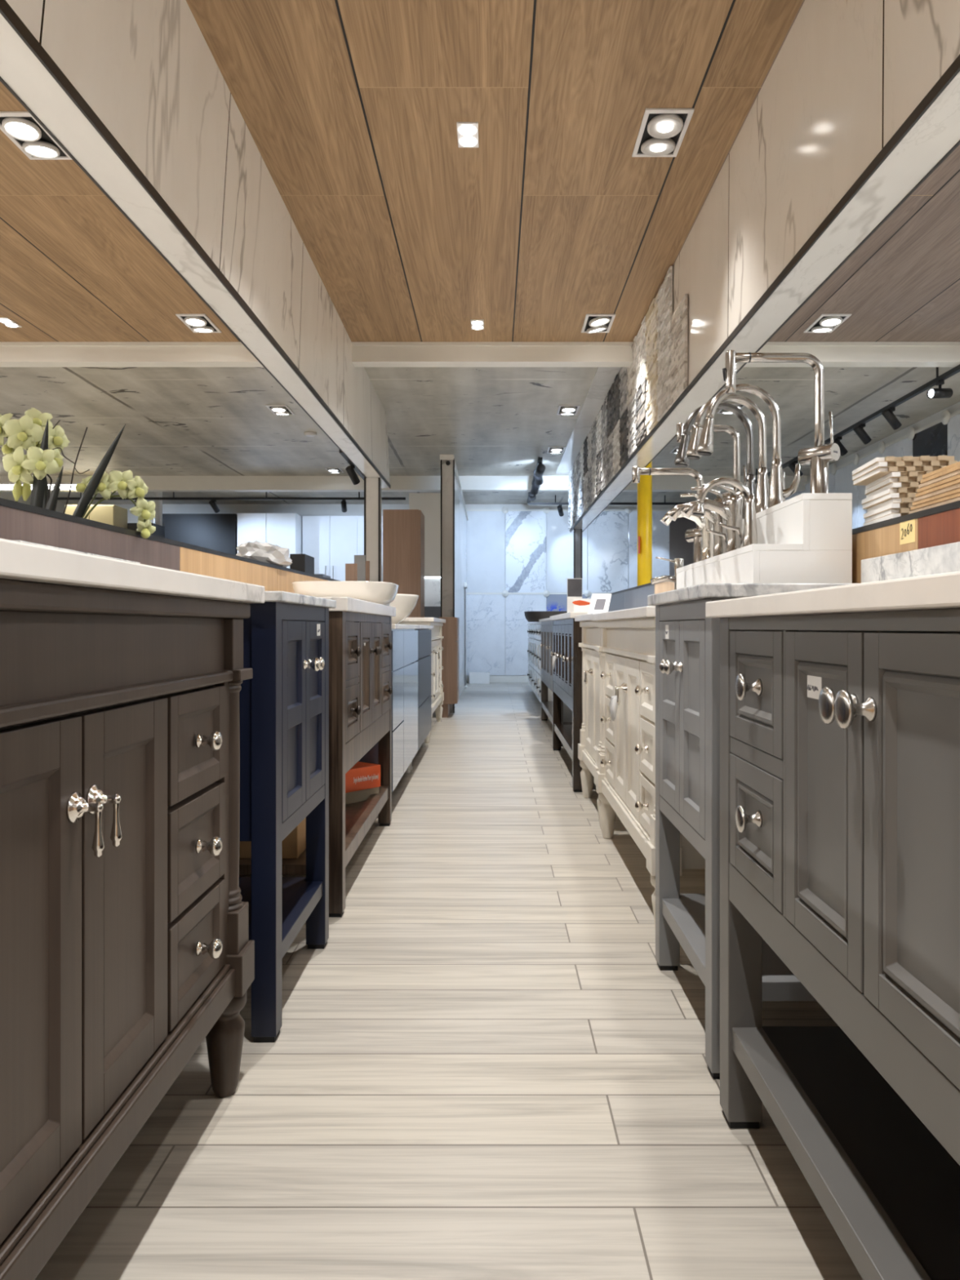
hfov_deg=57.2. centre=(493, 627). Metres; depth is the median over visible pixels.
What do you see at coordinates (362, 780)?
carton
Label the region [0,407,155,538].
potted orchid
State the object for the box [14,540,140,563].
backsplash
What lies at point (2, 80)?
trim
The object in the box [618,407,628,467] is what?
sample
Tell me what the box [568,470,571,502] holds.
sample
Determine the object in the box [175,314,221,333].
recessed light
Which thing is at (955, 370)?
track
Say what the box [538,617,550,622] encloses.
countertop
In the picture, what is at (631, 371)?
sample
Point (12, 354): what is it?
beam
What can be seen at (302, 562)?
box
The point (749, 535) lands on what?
kitchen faucet
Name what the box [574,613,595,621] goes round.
countertop
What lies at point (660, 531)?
tile slab
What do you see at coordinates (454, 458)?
trim
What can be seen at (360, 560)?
board
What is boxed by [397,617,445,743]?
bathroom vanity
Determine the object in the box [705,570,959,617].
countertop
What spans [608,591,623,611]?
wall panel
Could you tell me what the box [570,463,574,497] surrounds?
sample
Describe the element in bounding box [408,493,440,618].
wardrobe
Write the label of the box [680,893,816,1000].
shelf
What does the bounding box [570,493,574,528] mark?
sample
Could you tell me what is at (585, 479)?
sample
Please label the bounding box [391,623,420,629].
countertop
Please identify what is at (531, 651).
vanity cabinet
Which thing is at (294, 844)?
carton
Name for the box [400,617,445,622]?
countertop
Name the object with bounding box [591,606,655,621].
countertop
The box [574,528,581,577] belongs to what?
post
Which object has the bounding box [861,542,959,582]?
backsplash
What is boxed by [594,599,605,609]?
print
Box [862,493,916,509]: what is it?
sheet
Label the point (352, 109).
ceiling
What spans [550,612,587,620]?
countertop
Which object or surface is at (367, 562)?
board
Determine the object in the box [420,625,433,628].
countertop
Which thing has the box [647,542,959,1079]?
bathroom vanity
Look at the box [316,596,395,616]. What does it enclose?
countertop
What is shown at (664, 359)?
sample
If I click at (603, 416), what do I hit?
sample
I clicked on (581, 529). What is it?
trim
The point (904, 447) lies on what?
tile slab
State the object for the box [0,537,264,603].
countertop
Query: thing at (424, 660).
vanity cabinet
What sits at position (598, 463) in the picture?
sample
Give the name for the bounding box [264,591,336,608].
countertop
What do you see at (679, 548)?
tile slab
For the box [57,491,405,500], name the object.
track
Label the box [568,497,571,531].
sample
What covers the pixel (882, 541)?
wall panel
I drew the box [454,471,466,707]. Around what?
wall partition
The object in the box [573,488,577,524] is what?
sample
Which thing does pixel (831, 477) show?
tile slab
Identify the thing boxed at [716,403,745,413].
recessed light
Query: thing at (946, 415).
rail
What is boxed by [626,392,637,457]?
sample
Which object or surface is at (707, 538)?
kitchen faucet
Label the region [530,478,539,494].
track spotlight
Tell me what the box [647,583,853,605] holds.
countertop
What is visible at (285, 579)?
wall panel
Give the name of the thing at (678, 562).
faucet
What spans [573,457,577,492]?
sample
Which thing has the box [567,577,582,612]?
photo card
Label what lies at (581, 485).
sample
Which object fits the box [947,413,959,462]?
tile slab
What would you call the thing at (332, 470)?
recessed light
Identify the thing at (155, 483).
beam
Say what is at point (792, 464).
track spotlight
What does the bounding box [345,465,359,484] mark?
track spotlight
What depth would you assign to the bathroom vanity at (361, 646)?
2.73 m
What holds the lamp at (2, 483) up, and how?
attached to the beam at (155, 483)
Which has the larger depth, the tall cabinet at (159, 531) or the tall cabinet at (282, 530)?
the tall cabinet at (282, 530)
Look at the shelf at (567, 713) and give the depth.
6.71 m
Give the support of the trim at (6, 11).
attached to the wall at (147, 69)
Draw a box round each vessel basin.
[291,581,399,605]
[389,594,418,624]
[524,611,567,622]
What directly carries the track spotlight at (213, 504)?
attached to the track at (173, 498)
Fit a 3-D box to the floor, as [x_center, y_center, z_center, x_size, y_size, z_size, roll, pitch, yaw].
[-1.310,0.875,5.200,10.380,0.100,16.400,0,0,0]
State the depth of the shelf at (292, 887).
2.17 m
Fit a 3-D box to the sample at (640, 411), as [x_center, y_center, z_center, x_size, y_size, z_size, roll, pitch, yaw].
[0.919,-1.336,5.474,0.018,0.355,0.358,0,0,0]
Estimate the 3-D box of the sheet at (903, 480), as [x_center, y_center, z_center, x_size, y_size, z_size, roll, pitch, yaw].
[1.048,-0.353,2.190,0.179,0.012,0.200,0,0,6]
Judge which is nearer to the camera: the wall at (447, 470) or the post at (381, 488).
the wall at (447, 470)
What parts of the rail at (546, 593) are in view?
rail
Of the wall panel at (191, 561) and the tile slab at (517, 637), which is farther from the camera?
the tile slab at (517, 637)
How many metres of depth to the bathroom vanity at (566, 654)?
4.70 m
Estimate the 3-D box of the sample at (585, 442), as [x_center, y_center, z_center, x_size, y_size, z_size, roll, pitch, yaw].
[0.919,-1.706,8.759,0.018,0.346,0.358,0,0,0]
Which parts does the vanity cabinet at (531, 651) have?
drawer, drawer, drawer, drawer, drawer, drawer, drawer, drawer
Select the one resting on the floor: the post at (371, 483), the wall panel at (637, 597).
the post at (371, 483)
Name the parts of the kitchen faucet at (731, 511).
spout, lever, handle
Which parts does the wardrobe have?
door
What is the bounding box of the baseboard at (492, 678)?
[467,675,528,682]
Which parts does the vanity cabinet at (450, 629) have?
drawer, door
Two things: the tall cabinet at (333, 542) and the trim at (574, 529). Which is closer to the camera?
the trim at (574, 529)
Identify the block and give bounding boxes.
[314,573,330,578]
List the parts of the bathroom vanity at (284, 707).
leg, door, shelf rail, rail, rail, knob, door, knob, leg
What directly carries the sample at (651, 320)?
attached to the wall at (846, 75)
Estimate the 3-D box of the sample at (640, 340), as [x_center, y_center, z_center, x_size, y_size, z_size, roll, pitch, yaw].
[0.919,-1.698,5.474,0.018,0.362,0.358,0,0,0]
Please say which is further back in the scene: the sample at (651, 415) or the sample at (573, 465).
the sample at (573, 465)
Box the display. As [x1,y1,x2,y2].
[675,493,852,589]
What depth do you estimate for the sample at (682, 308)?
4.33 m
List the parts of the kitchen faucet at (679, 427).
spout, lever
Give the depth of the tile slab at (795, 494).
11.34 m
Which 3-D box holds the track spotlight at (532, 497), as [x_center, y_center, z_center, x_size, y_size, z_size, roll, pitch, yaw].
[0.490,-1.703,11.200,0.090,0.144,0.210,0,0,6]
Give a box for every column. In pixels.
[153,491,164,525]
[637,461,652,586]
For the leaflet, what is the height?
0.144 m
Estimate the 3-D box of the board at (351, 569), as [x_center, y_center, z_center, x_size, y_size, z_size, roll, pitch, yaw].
[-1.028,-0.386,6.359,0.085,0.159,0.018,0,0,0]
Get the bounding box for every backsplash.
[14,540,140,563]
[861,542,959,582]
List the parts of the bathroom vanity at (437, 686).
moulding, leg, door, frieze panel, ledge moulding, door, drawer, leg, drawer, drawer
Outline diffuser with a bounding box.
[0,484,75,485]
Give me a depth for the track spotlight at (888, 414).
6.88 m
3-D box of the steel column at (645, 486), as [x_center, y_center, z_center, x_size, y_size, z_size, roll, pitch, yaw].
[1.155,-0.529,6.723,0.112,2.709,0.126,0,0,0]
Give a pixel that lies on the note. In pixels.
(907, 528)
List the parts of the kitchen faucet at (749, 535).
spout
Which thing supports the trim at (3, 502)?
attached to the wall
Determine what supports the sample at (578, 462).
attached to the wall at (846, 75)
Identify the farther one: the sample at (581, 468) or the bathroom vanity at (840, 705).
the sample at (581, 468)
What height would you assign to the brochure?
0.099 m
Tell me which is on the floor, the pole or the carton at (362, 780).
the pole
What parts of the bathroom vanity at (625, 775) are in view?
knob, knob, knob, leg, drawer, drawer, drawer, drop pull, door, drop pull, frame, moulding, ledge moulding, frieze panel, door, knob, knob, knob, drawer, drawer, drawer, leg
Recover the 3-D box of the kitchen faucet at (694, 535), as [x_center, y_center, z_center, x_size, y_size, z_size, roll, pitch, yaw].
[0.637,-0.395,3.131,0.289,0.356,0.104,0,0,0]
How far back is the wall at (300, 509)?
13.40 m
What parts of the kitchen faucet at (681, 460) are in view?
spout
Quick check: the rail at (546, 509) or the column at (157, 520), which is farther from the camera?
the rail at (546, 509)
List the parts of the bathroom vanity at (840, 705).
leg, knob, knob, drawer, drawer, drawer rail, door, shelf rail, knob, rail, rail, knob, door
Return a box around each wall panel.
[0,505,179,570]
[179,546,277,591]
[277,568,328,593]
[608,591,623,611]
[623,584,654,609]
[654,581,674,606]
[852,518,918,583]
[918,507,959,549]
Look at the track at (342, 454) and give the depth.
7.92 m
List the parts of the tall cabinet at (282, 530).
door, door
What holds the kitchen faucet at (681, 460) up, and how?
on the display
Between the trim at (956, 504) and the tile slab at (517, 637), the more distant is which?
the tile slab at (517, 637)
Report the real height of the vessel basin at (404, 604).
0.145 m
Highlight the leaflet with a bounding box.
[572,598,591,612]
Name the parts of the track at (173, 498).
rail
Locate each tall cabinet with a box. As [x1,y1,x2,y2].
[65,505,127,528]
[127,523,164,537]
[237,513,302,568]
[302,515,382,582]
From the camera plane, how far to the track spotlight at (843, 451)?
7.93 m
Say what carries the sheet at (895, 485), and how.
on the sheet at (900, 491)
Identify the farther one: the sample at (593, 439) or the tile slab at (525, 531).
the tile slab at (525, 531)
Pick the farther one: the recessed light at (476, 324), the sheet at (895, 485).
the recessed light at (476, 324)
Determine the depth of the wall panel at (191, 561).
3.19 m
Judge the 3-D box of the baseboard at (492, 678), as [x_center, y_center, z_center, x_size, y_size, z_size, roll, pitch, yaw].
[1.740,0.775,13.391,4.260,0.100,0.018,0,0,0]
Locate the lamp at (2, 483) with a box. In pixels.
[0,481,81,485]
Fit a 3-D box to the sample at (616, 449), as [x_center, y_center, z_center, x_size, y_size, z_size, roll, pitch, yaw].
[0.919,-1.341,6.569,0.018,0.355,0.358,0,0,0]
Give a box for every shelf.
[239,800,365,875]
[239,876,306,940]
[547,701,572,724]
[563,724,572,737]
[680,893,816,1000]
[762,1026,959,1279]
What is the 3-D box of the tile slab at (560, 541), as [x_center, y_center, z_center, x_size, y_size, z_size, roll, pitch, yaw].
[1.115,-1.157,13.388,0.618,1.235,0.020,0,0,0]
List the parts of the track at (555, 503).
rail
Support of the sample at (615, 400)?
attached to the wall at (846, 75)
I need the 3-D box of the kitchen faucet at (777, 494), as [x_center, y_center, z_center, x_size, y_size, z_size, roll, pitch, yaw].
[0.770,-0.546,2.675,0.306,0.396,0.069,0,0,0]
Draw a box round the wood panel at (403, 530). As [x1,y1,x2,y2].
[382,509,424,617]
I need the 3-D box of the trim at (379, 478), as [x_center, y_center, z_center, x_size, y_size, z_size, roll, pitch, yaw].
[-0.935,-0.203,7.202,0.016,2.056,0.009,0,0,0]
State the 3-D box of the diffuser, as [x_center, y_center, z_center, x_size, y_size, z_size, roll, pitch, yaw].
[-5.425,-1.762,10.850,1.330,0.006,0.040,0,0,0]
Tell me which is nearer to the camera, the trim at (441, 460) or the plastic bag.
the plastic bag
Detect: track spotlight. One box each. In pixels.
[208,499,219,512]
[341,499,346,512]
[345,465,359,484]
[528,491,536,501]
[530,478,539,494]
[533,469,542,484]
[534,462,545,477]
[556,504,564,516]
[787,461,803,476]
[833,436,847,456]
[853,423,871,444]
[881,407,902,430]
[926,380,952,398]
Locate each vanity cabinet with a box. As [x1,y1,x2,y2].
[358,623,420,817]
[409,625,433,769]
[439,617,458,717]
[527,622,539,701]
[533,622,552,703]
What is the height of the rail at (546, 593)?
0.100 m
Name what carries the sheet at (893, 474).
on the sheet at (903, 480)
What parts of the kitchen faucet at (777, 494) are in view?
spout, lever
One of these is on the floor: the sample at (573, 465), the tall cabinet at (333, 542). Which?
the tall cabinet at (333, 542)
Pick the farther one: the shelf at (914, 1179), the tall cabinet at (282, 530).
the tall cabinet at (282, 530)
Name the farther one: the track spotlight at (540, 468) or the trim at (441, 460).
the track spotlight at (540, 468)
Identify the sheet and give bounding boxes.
[852,455,955,475]
[852,460,957,480]
[853,466,946,485]
[861,487,919,504]
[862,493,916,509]
[862,513,906,526]
[863,502,912,518]
[864,508,911,523]
[865,476,922,494]
[866,471,933,489]
[866,482,921,497]
[866,497,914,512]
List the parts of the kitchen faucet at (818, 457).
spout, lever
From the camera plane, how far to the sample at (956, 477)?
1.85 m
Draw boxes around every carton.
[239,817,306,858]
[345,761,380,804]
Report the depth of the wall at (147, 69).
2.82 m
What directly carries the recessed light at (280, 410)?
in the ceiling
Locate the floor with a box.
[35,682,862,1279]
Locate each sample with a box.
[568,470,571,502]
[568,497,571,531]
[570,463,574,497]
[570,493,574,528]
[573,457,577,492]
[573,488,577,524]
[576,450,580,487]
[576,483,580,520]
[579,444,584,482]
[579,477,584,516]
[582,471,587,511]
[583,435,588,476]
[586,426,592,468]
[586,464,592,507]
[591,417,596,463]
[591,457,597,502]
[595,409,602,454]
[595,449,602,496]
[600,395,607,447]
[600,440,607,490]
[606,383,613,439]
[606,430,613,484]
[612,370,620,429]
[612,419,621,475]
[618,367,628,417]
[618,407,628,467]
[626,336,636,405]
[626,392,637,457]
[635,315,646,391]
[635,376,647,447]
[644,294,658,375]
[644,359,658,435]
[656,266,672,357]
[656,337,671,421]
[669,311,688,405]
[670,293,688,336]
[908,497,959,514]
[910,492,959,510]
[911,488,959,506]
[913,483,959,502]
[915,478,959,497]
[917,474,959,493]
[919,469,959,488]
[920,465,959,483]
[922,461,959,479]
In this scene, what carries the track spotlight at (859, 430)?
attached to the track at (955, 370)
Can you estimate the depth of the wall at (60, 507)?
12.14 m
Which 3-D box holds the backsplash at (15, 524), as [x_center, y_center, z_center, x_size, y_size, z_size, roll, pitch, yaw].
[-0.969,0.277,2.099,0.008,1.056,1.215,0,0,0]
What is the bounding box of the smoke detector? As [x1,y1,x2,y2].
[303,431,316,436]
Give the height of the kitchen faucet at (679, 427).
0.376 m
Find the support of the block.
on the trim at (3, 502)
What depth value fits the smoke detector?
8.46 m
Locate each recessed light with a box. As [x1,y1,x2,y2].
[0,111,72,159]
[0,317,22,327]
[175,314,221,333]
[265,404,294,415]
[324,467,343,473]
[456,121,478,147]
[471,319,484,329]
[546,446,565,453]
[556,404,580,415]
[581,314,615,333]
[631,107,694,156]
[669,446,679,453]
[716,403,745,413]
[803,314,851,333]
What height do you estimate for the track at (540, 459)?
0.111 m
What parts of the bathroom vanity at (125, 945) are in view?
door, drop pull, drop pull, frieze panel, frame, ledge moulding, door, moulding, drawer, drawer, drawer, knob, knob, knob, leg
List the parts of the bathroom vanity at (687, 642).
leg, knob, door, knob, rail, rail, shelf rail, door, leg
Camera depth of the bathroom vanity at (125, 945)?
1.03 m
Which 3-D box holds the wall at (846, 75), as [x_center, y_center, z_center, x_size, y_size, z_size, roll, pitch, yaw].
[1.001,-1.490,4.030,0.142,0.790,13.260,0,0,0]
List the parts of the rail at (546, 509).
rail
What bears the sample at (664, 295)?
attached to the wall at (846, 75)
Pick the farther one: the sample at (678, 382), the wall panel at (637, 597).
the wall panel at (637, 597)
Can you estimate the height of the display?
0.292 m
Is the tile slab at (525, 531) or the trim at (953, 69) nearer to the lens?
the trim at (953, 69)
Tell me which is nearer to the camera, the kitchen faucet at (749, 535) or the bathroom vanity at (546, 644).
the kitchen faucet at (749, 535)
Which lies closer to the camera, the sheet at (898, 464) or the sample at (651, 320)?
the sheet at (898, 464)
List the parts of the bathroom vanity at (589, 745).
leg, drop pull, moulding, door, drop pull, ledge moulding, frieze panel, door, leg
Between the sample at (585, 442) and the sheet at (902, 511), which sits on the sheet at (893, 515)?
the sheet at (902, 511)
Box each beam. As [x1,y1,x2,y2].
[0,342,959,367]
[0,475,806,491]
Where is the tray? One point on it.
(353, 794)
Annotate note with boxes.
[899,519,915,545]
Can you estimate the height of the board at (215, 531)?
2.500 m
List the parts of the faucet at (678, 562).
spout, lever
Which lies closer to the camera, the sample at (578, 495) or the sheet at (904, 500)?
the sheet at (904, 500)
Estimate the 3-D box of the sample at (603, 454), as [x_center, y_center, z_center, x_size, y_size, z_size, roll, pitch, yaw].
[0.919,-1.345,7.299,0.018,0.355,0.358,0,0,0]
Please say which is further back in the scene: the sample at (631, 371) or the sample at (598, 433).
the sample at (598, 433)
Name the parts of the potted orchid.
stem, stem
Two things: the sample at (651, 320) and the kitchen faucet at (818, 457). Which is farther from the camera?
the sample at (651, 320)
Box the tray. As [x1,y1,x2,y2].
[345,786,378,804]
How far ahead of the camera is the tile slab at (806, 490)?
10.86 m
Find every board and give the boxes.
[162,513,237,555]
[345,563,357,581]
[354,555,365,581]
[365,560,369,581]
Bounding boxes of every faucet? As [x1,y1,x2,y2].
[631,466,703,563]
[650,556,684,590]
[660,493,713,560]
[666,486,726,556]
[674,402,769,519]
[675,422,746,511]
[680,484,743,552]
[685,394,784,513]
[691,477,757,546]
[696,383,799,508]
[722,350,839,493]
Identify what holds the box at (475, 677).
on the floor
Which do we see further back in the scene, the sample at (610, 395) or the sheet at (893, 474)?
the sample at (610, 395)
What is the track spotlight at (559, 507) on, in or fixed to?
attached to the track at (555, 503)
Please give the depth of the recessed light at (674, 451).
9.32 m
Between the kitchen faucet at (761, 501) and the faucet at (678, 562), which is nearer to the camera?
the kitchen faucet at (761, 501)
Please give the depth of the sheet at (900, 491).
2.11 m
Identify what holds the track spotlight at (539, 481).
attached to the track at (540, 459)
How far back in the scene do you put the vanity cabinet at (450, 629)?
8.08 m
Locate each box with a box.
[289,554,314,574]
[469,671,489,684]
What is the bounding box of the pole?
[464,582,467,688]
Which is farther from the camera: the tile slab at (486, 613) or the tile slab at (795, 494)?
the tile slab at (486, 613)
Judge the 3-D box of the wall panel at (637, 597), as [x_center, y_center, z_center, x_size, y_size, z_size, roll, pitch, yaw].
[0.949,0.272,5.785,0.008,1.067,1.227,0,0,0]
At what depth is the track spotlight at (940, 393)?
6.13 m
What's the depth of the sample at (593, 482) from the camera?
8.01 m
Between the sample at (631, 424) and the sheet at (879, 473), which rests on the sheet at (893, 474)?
the sheet at (879, 473)
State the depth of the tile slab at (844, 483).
9.56 m
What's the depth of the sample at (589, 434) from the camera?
8.38 m
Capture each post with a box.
[365,477,381,582]
[381,488,382,582]
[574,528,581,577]
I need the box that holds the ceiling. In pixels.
[0,0,959,504]
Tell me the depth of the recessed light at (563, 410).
7.53 m
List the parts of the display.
panel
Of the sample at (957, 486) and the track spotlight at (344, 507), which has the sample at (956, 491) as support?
the sample at (957, 486)
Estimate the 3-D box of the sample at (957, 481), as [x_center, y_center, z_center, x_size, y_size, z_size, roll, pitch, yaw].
[1.006,-0.297,1.759,0.140,0.008,0.420,0,0,2]
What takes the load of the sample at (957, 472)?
on the sample at (956, 477)
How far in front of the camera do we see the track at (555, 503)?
12.48 m
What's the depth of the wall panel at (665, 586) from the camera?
4.88 m
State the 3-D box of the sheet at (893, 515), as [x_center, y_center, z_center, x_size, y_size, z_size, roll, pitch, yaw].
[1.048,-0.267,2.194,0.179,0.012,0.200,0,0,4]
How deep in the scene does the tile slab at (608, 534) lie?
13.38 m
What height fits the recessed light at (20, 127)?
0.036 m
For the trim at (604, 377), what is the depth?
7.71 m
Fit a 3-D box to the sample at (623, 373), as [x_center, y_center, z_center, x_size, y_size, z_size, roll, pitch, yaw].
[0.919,-1.700,6.204,0.018,0.359,0.358,0,0,0]
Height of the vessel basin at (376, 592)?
0.082 m
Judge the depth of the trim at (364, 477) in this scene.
7.20 m
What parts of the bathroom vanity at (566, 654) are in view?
door, leg, door, door, rail, rail, shelf rail, door, knob, door, door, leg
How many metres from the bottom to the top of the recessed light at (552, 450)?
0.036 m
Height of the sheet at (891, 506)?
0.012 m
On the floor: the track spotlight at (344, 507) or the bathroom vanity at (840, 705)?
the bathroom vanity at (840, 705)
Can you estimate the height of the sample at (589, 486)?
0.355 m
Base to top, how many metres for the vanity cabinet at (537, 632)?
0.885 m
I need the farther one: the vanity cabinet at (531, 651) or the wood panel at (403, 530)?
the vanity cabinet at (531, 651)
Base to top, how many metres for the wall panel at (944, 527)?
1.049 m
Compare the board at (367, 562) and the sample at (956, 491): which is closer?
the sample at (956, 491)
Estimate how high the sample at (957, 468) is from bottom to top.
0.008 m
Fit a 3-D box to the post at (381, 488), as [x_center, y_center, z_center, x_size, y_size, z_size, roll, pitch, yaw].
[-1.290,-0.425,9.675,0.100,2.500,0.150,0,0,0]
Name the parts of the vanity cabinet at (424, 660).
leg, drawer, drawer, drawer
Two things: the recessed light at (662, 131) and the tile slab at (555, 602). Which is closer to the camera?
the recessed light at (662, 131)
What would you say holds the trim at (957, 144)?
attached to the wall at (846, 75)
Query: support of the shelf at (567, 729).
attached to the bathroom vanity at (566, 654)
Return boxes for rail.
[466,506,672,513]
[466,590,611,596]
[795,409,959,492]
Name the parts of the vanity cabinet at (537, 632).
drawer, drawer, drawer, drawer, drawer, drawer, drawer, drawer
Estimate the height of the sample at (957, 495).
0.008 m
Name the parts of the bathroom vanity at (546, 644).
door, leg, door, rail, rail, shelf rail, door, door, leg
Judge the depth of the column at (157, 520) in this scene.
11.70 m
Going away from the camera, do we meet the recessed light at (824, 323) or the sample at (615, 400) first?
the recessed light at (824, 323)
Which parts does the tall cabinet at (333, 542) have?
door, handle, door, door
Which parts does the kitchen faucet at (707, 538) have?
spout, lever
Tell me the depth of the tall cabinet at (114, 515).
10.88 m
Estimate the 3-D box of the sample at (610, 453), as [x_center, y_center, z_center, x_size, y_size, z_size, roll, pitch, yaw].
[0.919,-1.343,6.934,0.018,0.355,0.358,0,0,0]
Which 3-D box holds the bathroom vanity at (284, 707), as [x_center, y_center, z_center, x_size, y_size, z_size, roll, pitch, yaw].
[-0.673,0.326,2.028,0.558,0.998,0.590,0,0,0]
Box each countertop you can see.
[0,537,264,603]
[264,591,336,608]
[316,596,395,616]
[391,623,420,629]
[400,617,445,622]
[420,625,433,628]
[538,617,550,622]
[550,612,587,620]
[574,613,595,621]
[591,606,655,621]
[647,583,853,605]
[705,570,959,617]
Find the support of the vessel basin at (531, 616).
in the vanity cabinet at (537, 632)
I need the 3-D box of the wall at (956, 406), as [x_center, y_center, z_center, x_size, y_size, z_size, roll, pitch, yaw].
[3.930,-0.530,5.200,0.100,2.710,16.400,0,0,0]
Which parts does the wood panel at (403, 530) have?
door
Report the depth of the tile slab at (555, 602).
13.38 m
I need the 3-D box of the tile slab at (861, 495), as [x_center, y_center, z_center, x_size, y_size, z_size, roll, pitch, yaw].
[3.868,-1.157,9.027,0.020,1.235,0.611,0,0,0]
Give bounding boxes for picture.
[567,578,582,596]
[572,600,590,605]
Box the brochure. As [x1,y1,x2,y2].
[587,594,611,613]
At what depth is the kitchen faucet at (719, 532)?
2.83 m
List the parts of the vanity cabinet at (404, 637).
drawer, drawer, drawer, leg, drawer, drawer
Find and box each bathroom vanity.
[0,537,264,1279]
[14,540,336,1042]
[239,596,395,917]
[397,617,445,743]
[538,617,572,746]
[550,612,587,791]
[574,613,601,830]
[591,606,705,929]
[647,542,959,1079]
[705,570,959,1279]
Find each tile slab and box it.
[466,511,505,592]
[466,594,505,675]
[505,511,546,592]
[505,594,546,675]
[546,511,586,592]
[546,594,586,611]
[587,511,628,592]
[628,511,669,588]
[669,516,696,575]
[785,491,797,500]
[797,482,809,495]
[828,472,835,493]
[835,462,857,528]
[857,451,883,527]
[883,437,912,457]
[912,422,947,456]
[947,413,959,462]
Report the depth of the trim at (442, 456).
9.40 m
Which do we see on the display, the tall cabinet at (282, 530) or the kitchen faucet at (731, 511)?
the kitchen faucet at (731, 511)
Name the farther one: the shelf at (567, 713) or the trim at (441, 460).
the trim at (441, 460)
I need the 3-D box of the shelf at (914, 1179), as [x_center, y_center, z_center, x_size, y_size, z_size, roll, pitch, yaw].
[0.674,0.684,0.924,0.469,0.018,1.138,0,0,0]
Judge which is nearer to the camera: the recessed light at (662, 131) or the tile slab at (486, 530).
the recessed light at (662, 131)
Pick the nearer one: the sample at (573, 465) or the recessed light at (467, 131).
the recessed light at (467, 131)
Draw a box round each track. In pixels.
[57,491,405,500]
[339,449,364,479]
[526,457,542,502]
[528,495,685,505]
[755,364,959,484]
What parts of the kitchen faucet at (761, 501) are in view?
spout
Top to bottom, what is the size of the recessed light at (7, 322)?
0.010 m
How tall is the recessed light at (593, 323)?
0.054 m
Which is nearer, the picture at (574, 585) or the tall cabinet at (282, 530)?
the picture at (574, 585)
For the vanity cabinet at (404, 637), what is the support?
on the floor
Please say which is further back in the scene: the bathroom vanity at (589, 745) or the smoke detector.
the smoke detector
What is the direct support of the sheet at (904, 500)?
on the sheet at (891, 506)
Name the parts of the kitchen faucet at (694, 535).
spout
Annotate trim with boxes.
[0,0,391,488]
[0,76,366,477]
[0,497,340,581]
[364,477,365,555]
[377,477,380,582]
[440,454,468,520]
[440,459,442,617]
[453,457,454,713]
[555,367,621,473]
[569,54,959,532]
[573,528,574,577]
[581,528,582,577]
[582,140,959,532]
[608,500,959,595]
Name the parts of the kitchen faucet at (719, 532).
spout, lever, handle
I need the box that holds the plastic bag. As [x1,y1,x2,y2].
[235,541,292,567]
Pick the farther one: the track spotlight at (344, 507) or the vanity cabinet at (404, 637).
the track spotlight at (344, 507)
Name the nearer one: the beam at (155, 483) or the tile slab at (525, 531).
the beam at (155, 483)
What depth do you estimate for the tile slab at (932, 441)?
7.73 m
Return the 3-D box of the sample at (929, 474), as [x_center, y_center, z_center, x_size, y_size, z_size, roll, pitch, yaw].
[1.002,-0.330,1.712,0.140,0.008,0.420,0,0,1]
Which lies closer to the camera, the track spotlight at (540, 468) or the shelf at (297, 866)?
the shelf at (297, 866)
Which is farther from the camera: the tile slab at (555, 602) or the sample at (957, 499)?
the tile slab at (555, 602)
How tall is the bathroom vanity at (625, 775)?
0.881 m
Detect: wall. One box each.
[0,0,390,488]
[0,491,66,513]
[66,504,675,682]
[442,459,453,713]
[571,0,959,532]
[806,401,959,480]
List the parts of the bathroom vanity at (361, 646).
leg, drawer rail, drawer, drawer, knob, knob, door, shelf rail, rail, rail, knob, door, leg, drawer rail, drawer, drawer, knob, knob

